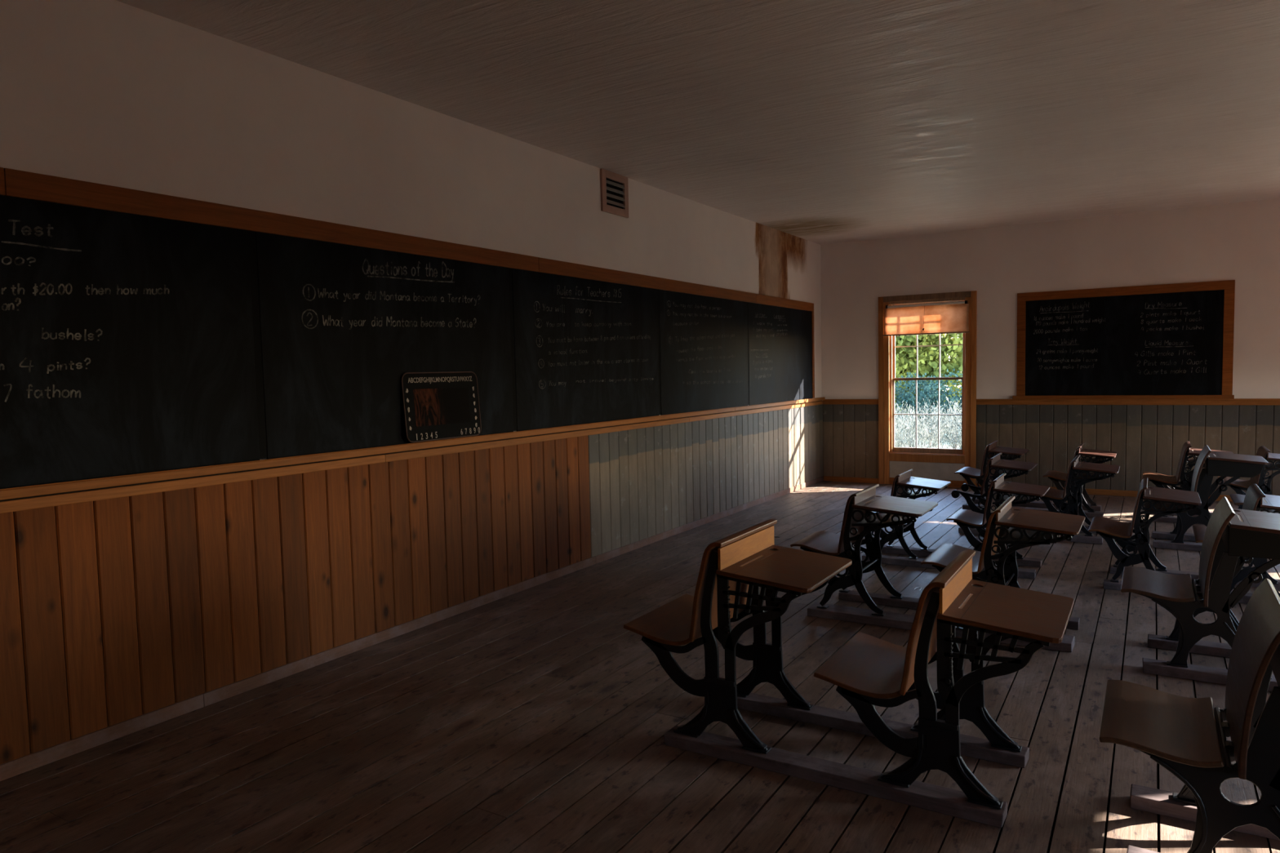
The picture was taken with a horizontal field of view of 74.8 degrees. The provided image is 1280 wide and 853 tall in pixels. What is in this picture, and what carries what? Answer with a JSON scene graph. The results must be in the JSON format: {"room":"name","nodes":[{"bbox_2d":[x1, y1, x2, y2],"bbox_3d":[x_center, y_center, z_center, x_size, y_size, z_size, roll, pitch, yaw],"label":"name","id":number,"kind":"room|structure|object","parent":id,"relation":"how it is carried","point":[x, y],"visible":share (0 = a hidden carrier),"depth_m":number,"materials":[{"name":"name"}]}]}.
{"room":"classroom","nodes":[
{"label":"classroom","id":0,"kind":"room"},
{"bbox_2d":[0,0,822,460],"bbox_3d":[-0.962,-0.414,6.188,0.160,3.456,13.520,1,4,31],"label":"wall","id":1,"kind":"structure","parent":0,"point":[108,92],"depth_m":4.60,"materials":[{"name":"paint"}]},
{"bbox_2d":[0,435,591,764],"bbox_3d":[-2.364,0.842,3.768,0.016,1.070,7.452,1,4,31],"label":"wainscoting","id":2,"kind":"structure","parent":1,"relation":"attached to","point":[113,611],"depth_m":4.30,"materials":[{"name":"brown wood"}]},
{"bbox_2d":[0,400,822,513],"bbox_3d":[-0.873,0.100,6.174,0.024,0.058,13.200,1,4,31],"label":"trim","id":3,"kind":"structure","parent":1,"relation":"attached to","point":[15,504],"depth_m":4.58,"materials":[{"name":"brown wood"}]},
{"bbox_2d":[0,475,823,781],"bbox_3d":[-0.849,1.179,6.245,0.024,0.066,13.200,1,4,31],"label":"baseboard","id":4,"kind":"structure","parent":1,"relation":"attached to","point":[8,770],"depth_m":4.61,"materials":[{"name":"brown wood"}]},
{"bbox_2d":[0,167,825,500],"bbox_3d":[-0.875,-0.592,6.115,0.060,1.332,13.150,1,4,31],"label":"chalkboard","id":5,"kind":"object","parent":1,"relation":"attached to","point":[145,336],"visible":1,"depth_m":4.50,"materials":[{"name":"stone"}]},
{"bbox_2d":[0,396,825,500],"bbox_3d":[-0.861,0.050,6.157,0.060,0.044,13.150,1,4,31],"label":"chalk tray","id":6,"kind":"object","parent":5,"relation":"on","point":[19,489],"depth_m":4.60,"materials":[{"name":"brown wood"}]},
{"bbox_2d":[400,371,481,442],"bbox_3d":[-1.282,-0.137,5.454,0.041,0.437,0.677,1,4,31],"label":"alphabet slate","id":7,"kind":"object","parent":5,"relation":"on","point":[437,406],"visible":1,"depth_m":5.43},
{"bbox_2d":[405,386,476,430],"bbox_3d":[-1.280,-0.116,5.449,0.020,0.282,0.620,1,4,31],"label":"print","id":8,"kind":"object","parent":7,"relation":"attached to","point":[427,407],"depth_m":5.43},
{"bbox_2d":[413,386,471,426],"bbox_3d":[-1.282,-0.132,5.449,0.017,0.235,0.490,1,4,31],"label":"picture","id":9,"kind":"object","parent":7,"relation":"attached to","point":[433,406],"depth_m":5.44},
{"bbox_2d":[600,168,628,217],"bbox_3d":[-0.216,-1.999,7.186,0.020,0.349,0.410,1,4,31],"label":"air vent","id":10,"kind":"object","parent":1,"relation":"in","point":[614,186],"visible":1,"depth_m":7.17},
{"bbox_2d":[0,480,1279,852],"bbox_3d":[2.234,1.318,4.364,7.850,0.100,13.800,1,4,31],"label":"floor","id":11,"kind":"structure","parent":0,"point":[531,720],"depth_m":3.58,"materials":[{"name":"wood"}]},
{"bbox_2d":[663,725,1007,827],"bbox_3d":[0.704,1.348,3.276,1.347,0.050,0.108,1,4,31],"label":"plank","id":12,"kind":"object","parent":11,"relation":"on","point":[935,798],"visible":0.93,"depth_m":3.20,"materials":[{"name":"grey wood"}]},
{"bbox_2d":[623,519,852,754],"bbox_3d":[0.445,0.875,3.724,0.859,0.844,0.601,1,4,31],"label":"school desk","id":13,"kind":"object","parent":12,"relation":"on","point":[733,569],"visible":1,"depth_m":3.54,"materials":[{"name":"brown wood"}]},
{"bbox_2d":[813,550,1074,809],"bbox_3d":[1.192,0.921,3.269,0.859,0.780,0.601,1,4,31],"label":"school desk","id":14,"kind":"object","parent":12,"relation":"on","point":[868,671],"visible":1,"depth_m":3.07,"materials":[{"name":"brown wood"}]},
{"bbox_2d":[737,693,1029,768],"bbox_3d":[0.975,1.315,3.695,1.346,0.050,0.098,1,4,31],"label":"plank","id":15,"kind":"object","parent":11,"relation":"on","point":[971,746],"visible":0.67,"depth_m":3.69,"materials":[{"name":"grey wood"}]},
{"bbox_2d":[807,602,1075,652],"bbox_3d":[1.774,1.206,5.078,1.530,0.050,0.164,1,4,31],"label":"plank","id":16,"kind":"object","parent":11,"relation":"on","point":[898,620],"visible":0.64,"depth_m":5.20,"materials":[{"name":"wood"}]},
{"bbox_2d":[790,484,937,616],"bbox_3d":[1.468,0.782,5.473,0.832,0.757,0.510,1,4,31],"label":"school desk","id":17,"kind":"object","parent":16,"relation":"on","point":[858,522],"visible":0.93,"depth_m":5.33,"materials":[{"name":"brown wood"}]},
{"bbox_2d":[857,513,906,524],"bbox_3d":[1.597,0.595,5.379,0.300,0.033,0.420,1,4,31],"label":"shelf","id":18,"kind":"object","parent":17,"relation":"attached to","point":[870,520],"depth_m":5.23,"materials":[{"name":"black metal"}]},
{"bbox_2d":[920,496,1084,630],"bbox_3d":[2.173,0.814,5.008,0.832,0.723,0.581,1,4,31],"label":"school desk","id":19,"kind":"object","parent":16,"relation":"on","point":[1026,527],"visible":0.8,"depth_m":4.81,"materials":[{"name":"brown wood"}]},
{"bbox_2d":[999,527,1060,543],"bbox_3d":[2.302,0.635,4.914,0.300,0.031,0.479,1,4,31],"label":"shelf","id":20,"kind":"object","parent":19,"relation":"attached to","point":[1015,538],"depth_m":4.75,"materials":[{"name":"black metal"}]},
{"bbox_2d":[862,553,1035,578],"bbox_3d":[2.401,1.094,6.583,1.295,0.050,0.104,1,4,31],"label":"plank","id":21,"kind":"object","parent":11,"relation":"on","point":[891,560],"visible":0.52,"depth_m":6.67,"materials":[{"name":"grey wood"}]},
{"bbox_2d":[871,469,951,559],"bbox_3d":[2.187,0.712,6.932,0.666,0.674,0.439,1,4,31],"label":"school desk","id":22,"kind":"object","parent":21,"relation":"on","point":[903,482],"visible":0.59,"depth_m":6.78,"materials":[{"name":"red wood"}]},
{"bbox_2d":[900,489,939,496],"bbox_3d":[2.289,0.545,6.856,0.240,0.029,0.361,1,4,31],"label":"shelf","id":23,"kind":"object","parent":22,"relation":"attached to","point":[908,492],"depth_m":6.71,"materials":[{"name":"black metal"}]},
{"bbox_2d":[946,473,1049,559],"bbox_3d":[2.794,0.725,6.525,0.683,0.674,0.484,1,4,31],"label":"school desk","id":24,"kind":"object","parent":21,"relation":"on","point":[1024,493],"visible":0.62,"depth_m":6.41,"materials":[{"name":"red wood"}]},
{"bbox_2d":[995,494,1033,502],"bbox_3d":[2.899,0.559,6.447,0.246,0.029,0.399,1,4,31],"label":"shelf","id":25,"kind":"object","parent":24,"relation":"attached to","point":[1002,500],"depth_m":6.31,"materials":[{"name":"black metal"}]},
{"bbox_2d":[838,590,1079,630],"bbox_3d":[2.018,1.178,5.425,1.474,0.050,0.104,1,4,31],"label":"plank","id":26,"kind":"object","parent":11,"relation":"on","point":[852,596],"visible":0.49,"depth_m":5.59,"materials":[{"name":"grey wood"}]},
{"bbox_2d":[880,545,1042,567],"bbox_3d":[2.618,1.067,6.918,1.274,0.050,0.104,1,4,31],"label":"plank","id":27,"kind":"object","parent":11,"relation":"on","point":[1025,562],"visible":0.48,"depth_m":7.01,"materials":[{"name":"wood"}]},
{"bbox_2d":[958,527,1102,544],"bbox_3d":[3.566,0.995,7.689,1.205,0.050,0.103,1,4,31],"label":"plank","id":28,"kind":"object","parent":11,"relation":"on","point":[1077,538],"visible":0.37,"depth_m":7.42,"materials":[{"name":"brown wood"}]},
{"bbox_2d":[951,453,1037,528],"bbox_3d":[3.404,0.613,8.035,0.693,0.674,0.561,1,4,31],"label":"school desk","id":29,"kind":"object","parent":28,"relation":"on","point":[1018,468],"visible":0.62,"depth_m":7.88,"materials":[{"name":"red wood"}]},
{"bbox_2d":[992,470,1024,476],"bbox_3d":[3.513,0.446,7.954,0.246,0.029,0.462,1,4,31],"label":"shelf","id":30,"kind":"object","parent":29,"relation":"attached to","point":[999,473],"depth_m":7.77,"materials":[{"name":"black metal"}]},
{"bbox_2d":[962,503,1102,517],"bbox_3d":[4.173,0.900,8.944,1.363,0.050,0.104,1,4,31],"label":"plank","id":31,"kind":"object","parent":11,"relation":"on","point":[1089,514],"visible":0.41,"depth_m":8.82,"materials":[{"name":"wood"}]},
{"bbox_2d":[954,440,1029,502],"bbox_3d":[3.929,0.515,9.339,0.699,0.674,0.561,1,4,31],"label":"school desk","id":32,"kind":"object","parent":31,"relation":"on","point":[966,473],"visible":0.57,"depth_m":9.20,"materials":[{"name":"red wood"}]},
{"bbox_2d":[1000,455,1017,460],"bbox_3d":[4.037,0.349,9.260,0.252,0.029,0.462,1,4,31],"label":"shelf","id":33,"kind":"object","parent":32,"relation":"attached to","point":[1002,457],"depth_m":9.03,"materials":[{"name":"black metal"}]},
{"bbox_2d":[1042,442,1116,512],"bbox_3d":[4.670,0.529,8.885,0.666,0.674,0.510,1,4,31],"label":"school desk","id":34,"kind":"object","parent":31,"relation":"on","point":[1101,456],"visible":0.51,"depth_m":8.78,"materials":[{"name":"red wood"}]},
{"bbox_2d":[1080,457,1106,462],"bbox_3d":[4.773,0.362,8.809,0.240,0.029,0.420,1,4,31],"label":"shelf","id":35,"kind":"object","parent":34,"relation":"attached to","point":[1091,460],"depth_m":8.64,"materials":[{"name":"black metal"}]},
{"bbox_2d":[971,497,1101,511],"bbox_3d":[4.399,0.868,9.350,1.321,0.050,0.103,1,4,31],"label":"plank","id":36,"kind":"object","parent":11,"relation":"on","point":[1034,504],"visible":0.37,"depth_m":9.27,"materials":[{"name":"brown wood"}]},
{"bbox_2d":[986,522,1097,533],"bbox_3d":[3.824,0.962,8.110,1.203,0.050,0.103,1,4,31],"label":"plank","id":37,"kind":"object","parent":11,"relation":"on","point":[1086,526],"visible":0.02,"depth_m":7.83,"materials":[{"name":"wood"}]},
{"bbox_2d":[1040,454,1119,536],"bbox_3d":[4.009,0.621,7.711,0.699,0.674,0.536,1,4,31],"label":"school desk","id":38,"kind":"object","parent":37,"relation":"on","point":[1073,506],"visible":0.91,"depth_m":7.53,"materials":[{"name":"red wood"}]},
{"bbox_2d":[1074,472,1107,479],"bbox_3d":[4.117,0.454,7.631,0.252,0.029,0.441,1,4,31],"label":"shelf","id":39,"kind":"object","parent":38,"relation":"attached to","point":[1083,476],"depth_m":7.48,"materials":[{"name":"black metal"}]},
{"bbox_2d":[1126,845,1159,852],"bbox_3d":[2.167,1.383,2.264,1.474,0.050,0.103,1,4,31],"label":"plank","id":40,"kind":"object","parent":11,"relation":"on","point":[1131,849],"visible":1,"depth_m":2.65,"materials":[{"name":"brown wood"}]},
{"bbox_2d":[1099,577,1279,852],"bbox_3d":[1.953,0.933,2.638,0.859,0.805,0.565,1,4,31],"label":"school desk","id":41,"kind":"object","parent":40,"relation":"on","point":[1186,736],"visible":1,"depth_m":2.56,"materials":[{"name":"brown wood"}]},
{"bbox_2d":[1151,531,1195,541],"bbox_3d":[5.241,0.990,7.213,1.409,0.050,0.104,1,4,31],"label":"plank","id":42,"kind":"object","parent":11,"relation":"on","point":[1155,535],"visible":0.41,"depth_m":7.48,"materials":[{"name":"brown wood"}]},
{"bbox_2d":[1152,539,1202,551],"bbox_3d":[5.017,1.019,6.841,1.404,0.050,0.103,1,4,31],"label":"plank","id":43,"kind":"object","parent":11,"relation":"on","point":[1156,544],"visible":0.48,"depth_m":7.08,"materials":[{"name":"brown wood"}]},
{"bbox_2d":[1143,444,1268,543],"bbox_3d":[4.829,0.575,7.189,0.859,0.797,0.537,1,4,31],"label":"school desk","id":44,"kind":"object","parent":43,"relation":"on","point":[1220,464],"visible":0.63,"depth_m":6.98,"materials":[{"name":"brown wood"}]},
{"bbox_2d":[1229,493,1261,509],"bbox_3d":[5.375,0.585,6.855,0.859,0.797,0.537,1,4,31],"label":"school desk","id":45,"kind":"object","parent":43,"relation":"on","point":[1237,499],"visible":0.2,"depth_m":7.05,"materials":[{"name":"brown wood"}]},
{"bbox_2d":[1102,578,1253,604],"bbox_3d":[3.885,1.128,5.569,1.401,0.050,0.103,1,4,31],"label":"plank","id":46,"kind":"object","parent":11,"relation":"on","point":[1107,584],"visible":0.27,"depth_m":5.85,"materials":[{"name":"wood"}]},
{"bbox_2d":[1088,477,1201,582],"bbox_3d":[3.615,0.737,6.010,0.666,0.682,0.586,1,4,31],"label":"school desk","id":47,"kind":"object","parent":46,"relation":"on","point":[1162,502],"visible":0.94,"depth_m":5.85,"materials":[{"name":"red wood"}]},
{"bbox_2d":[1144,501,1185,512],"bbox_3d":[3.718,0.569,5.934,0.240,0.029,0.483,1,4,31],"label":"shelf","id":48,"kind":"object","parent":47,"relation":"attached to","point":[1157,508],"depth_m":5.77,"materials":[{"name":"black metal"}]},
{"bbox_2d":[1192,484,1279,597],"bbox_3d":[4.099,0.755,5.573,0.683,0.682,0.586,1,4,31],"label":"school desk","id":49,"kind":"object","parent":46,"relation":"on","point":[1255,500],"visible":0.27,"depth_m":5.43,"materials":[{"name":"red wood"}]},
{"bbox_2d":[1262,509,1279,513],"bbox_3d":[4.204,0.587,5.495,0.246,0.029,0.483,1,4,31],"label":"shelf","id":50,"kind":"object","parent":49,"relation":"attached to","point":[1270,510],"depth_m":5.67,"materials":[{"name":"black metal"}]},
{"bbox_2d":[1153,515,1204,524],"bbox_3d":[5.685,0.927,8.024,1.304,0.050,0.104,1,4,31],"label":"plank","id":51,"kind":"object","parent":11,"relation":"on","point":[1170,518],"visible":0.18,"depth_m":8.26,"materials":[{"name":"wood"}]},
{"bbox_2d":[1142,441,1233,516],"bbox_3d":[5.488,0.524,8.395,0.766,0.712,0.561,1,4,31],"label":"school desk","id":52,"kind":"object","parent":51,"relation":"on","point":[1159,480],"visible":0.58,"depth_m":8.27,"materials":[{"name":"red wood"}]},
{"bbox_2d":[1187,458,1204,463],"bbox_3d":[5.606,0.348,8.309,0.276,0.031,0.462,1,4,31],"label":"shelf","id":53,"kind":"object","parent":52,"relation":"attached to","point":[1189,460],"depth_m":8.23,"materials":[{"name":"black metal"}]},
{"bbox_2d":[1217,445,1279,509],"bbox_3d":[6.015,0.549,8.073,0.708,0.682,0.561,1,4,31],"label":"school desk","id":54,"kind":"object","parent":51,"relation":"on","point":[1238,485],"visible":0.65,"depth_m":7.92,"materials":[{"name":"red wood"}]},
{"bbox_2d":[1265,463,1279,468],"bbox_3d":[6.125,0.381,7.993,0.255,0.029,0.462,1,4,31],"label":"shelf","id":55,"kind":"object","parent":54,"relation":"attached to","point":[1270,465],"depth_m":7.91,"materials":[{"name":"black metal"}]},
{"bbox_2d":[1153,511,1213,516],"bbox_3d":[5.935,0.895,8.432,1.302,0.050,0.104,1,4,31],"label":"plank","id":56,"kind":"object","parent":11,"relation":"on","point":[1211,512],"visible":0.11,"depth_m":8.54,"materials":[{"name":"wood"}]},
{"bbox_2d":[1146,634,1231,657],"bbox_3d":[3.469,1.217,4.344,1.430,0.050,0.103,1,4,31],"label":"plank","id":57,"kind":"object","parent":11,"relation":"on","point":[1202,647],"visible":0.57,"depth_m":4.56,"materials":[{"name":"grey wood"}]},
{"bbox_2d":[1109,564,1279,589],"bbox_3d":[4.159,1.093,5.998,1.384,0.050,0.104,1,4,31],"label":"plank","id":58,"kind":"object","parent":11,"relation":"on","point":[1194,575],"visible":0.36,"depth_m":6.10,"materials":[{"name":"wood"}]},
{"bbox_2d":[1129,783,1279,840],"bbox_3d":[2.406,1.352,2.655,1.471,0.050,0.104,1,4,31],"label":"plank","id":59,"kind":"object","parent":11,"relation":"on","point":[1159,802],"visible":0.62,"depth_m":2.94,"materials":[{"name":"wood"}]},
{"bbox_2d":[1142,657,1278,691],"bbox_3d":[3.221,1.248,3.958,1.450,0.050,0.103,1,4,31],"label":"plank","id":60,"kind":"object","parent":11,"relation":"on","point":[1197,673],"visible":0.75,"depth_m":4.20,"materials":[{"name":"wood"}]},
{"bbox_2d":[1120,496,1279,679],"bbox_3d":[2.997,0.799,4.339,0.859,0.805,0.565,1,4,31],"label":"school desk","id":61,"kind":"object","parent":60,"relation":"on","point":[1230,534],"visible":0.92,"depth_m":4.20,"materials":[{"name":"brown wood"}]},
{"bbox_2d":[116,0,1279,244],"bbox_3d":[2.159,-2.090,4.140,7.850,0.120,13.800,1,4,31],"label":"ceiling","id":62,"kind":"structure","parent":0,"point":[819,122],"depth_m":5.14,"materials":[{"name":"paint"}]},
{"bbox_2d":[820,198,1279,497],"bbox_3d":[5.684,-0.805,9.934,7.250,3.456,0.160,1,4,31],"label":"wall","id":63,"kind":"structure","parent":0,"point":[1238,242],"depth_m":10.23,"materials":[{"name":"paint"}]},
{"bbox_2d":[878,290,977,488],"bbox_3d":[3.821,-0.493,11.104,1.244,2.560,0.236,1,4,31],"label":"window","id":64,"kind":"structure","parent":63,"relation":"in","point":[936,464],"depth_m":11.05,"materials":[{"name":"brown wood"}]},
{"bbox_2d":[882,300,969,336],"bbox_3d":[3.725,-1.413,10.936,1.105,0.418,0.054,1,4,31],"label":"roller shade","id":65,"kind":"object","parent":64,"relation":"attached to","point":[928,318],"visible":1,"depth_m":10.92,"materials":[{"name":"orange fabric"}]},
{"bbox_2d":[823,475,1232,502],"bbox_3d":[5.681,0.790,9.954,7.226,0.070,0.024,1,4,31],"label":"baseboard","id":66,"kind":"structure","parent":63,"relation":"attached to","point":[863,480],"depth_m":10.09,"materials":[{"name":"brown wood"}]},
{"bbox_2d":[822,404,1279,495],"bbox_3d":[5.667,0.251,9.924,7.231,1.019,0.016,1,4,31],"label":"wainscoting","id":67,"kind":"structure","parent":63,"relation":"attached to","point":[850,431],"depth_m":10.04,"materials":[{"name":"grey wood"}]},
{"bbox_2d":[822,398,1279,404],"bbox_3d":[5.651,-0.290,9.874,7.226,0.072,0.045,1,4,31],"label":"trim","id":68,"kind":"structure","parent":63,"relation":"attached to","point":[1214,401],"depth_m":9.93,"materials":[{"name":"brown wood"}]},
{"bbox_2d":[1012,280,1235,399],"bbox_3d":[5.613,-0.980,9.833,2.260,1.309,0.062,1,4,31],"label":"chalkboard","id":69,"kind":"object","parent":63,"relation":"attached to","point":[1174,340],"visible":1,"depth_m":9.79,"materials":[{"name":"stone"}]},
{"bbox_2d":[1012,395,1234,399],"bbox_3d":[5.627,-0.348,9.874,2.260,0.042,0.062,1,4,31],"label":"chalk tray","id":70,"kind":"object","parent":69,"relation":"on","point":[1018,397],"depth_m":9.82,"materials":[{"name":"brown wood"}]},
{"label":"outside","id":71,"kind":"structure","parent":0,"visible":0},
{"bbox_2d":[896,397,961,448],"bbox_3d":[12.077,0.532,17.781,90.000,0.100,70.000,1,4,31],"label":"ground","id":72,"kind":"structure","parent":71,"point":[944,444],"depth_m":20.80,"materials":[{"name":"beige soil"}]},
{"bbox_2d":[894,400,911,433],"bbox_3d":[5.030,0.020,18.196,1.468,1.379,1.382,-1,4,0],"label":"sagebrush","id":73,"kind":"object","parent":72,"relation":"on","point":[896,410],"visible":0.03,"depth_m":17.88,"materials":[{"name":"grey plant"}]},
{"bbox_2d":[894,403,927,447],"bbox_3d":[4.903,0.194,16.322,1.249,1.274,1.356,-2,4,-16],"label":"sagebrush","id":74,"kind":"object","parent":72,"relation":"on","point":[897,422],"visible":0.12,"depth_m":16.30,"materials":[{"name":"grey plant"}]},
{"bbox_2d":[894,408,950,448],"bbox_3d":[4.731,0.305,14.676,1.358,1.276,1.279,0,4,25],"label":"sagebrush","id":75,"kind":"object","parent":72,"relation":"on","point":[910,442],"visible":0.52,"depth_m":14.47,"materials":[{"name":"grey plant"}]},
{"bbox_2d":[894,333,962,422],"bbox_3d":[8.937,-3.157,28.765,4.800,6.395,4.832,-4,5,-34],"label":"tree","id":76,"kind":"object","parent":72,"relation":"on","point":[927,356],"visible":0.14,"depth_m":27.81,"materials":[{"name":"green plant"}]},
{"bbox_2d":[894,368,962,439],"bbox_3d":[7.346,-0.539,22.033,2.762,1.946,1.948,2,5,38],"label":"bush","id":77,"kind":"object","parent":72,"relation":"on","point":[925,393],"visible":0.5,"depth_m":21.66,"materials":[{"name":"green plant"}]},
{"bbox_2d":[897,398,961,448],"bbox_3d":[6.628,-0.026,19.167,1.269,1.264,1.345,-3,4,-28],"label":"sagebrush","id":78,"kind":"object","parent":72,"relation":"on","point":[926,411],"visible":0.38,"depth_m":19.00,"materials":[{"name":"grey plant"}]},
{"bbox_2d":[921,400,961,448],"bbox_3d":[6.550,0.097,17.242,1.356,1.274,1.249,-2,4,-13],"label":"sagebrush","id":79,"kind":"object","parent":72,"relation":"on","point":[949,439],"visible":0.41,"depth_m":17.25,"materials":[{"name":"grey plant"}]},
{"bbox_2d":[941,404,961,448],"bbox_3d":[6.235,0.197,15.500,1.325,1.322,1.407,1,4,28],"label":"sagebrush","id":80,"kind":"object","parent":72,"relation":"on","point":[958,440],"visible":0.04,"depth_m":15.71,"materials":[{"name":"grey plant"}]},
{"bbox_2d":[947,364,961,402],"bbox_3d":[14.372,-4.053,32.307,5.473,7.556,5.389,1,5,36],"label":"tree","id":81,"kind":"object","parent":72,"relation":"on","point":[957,364],"visible":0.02,"depth_m":32.46,"materials":[{"name":"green plant"}]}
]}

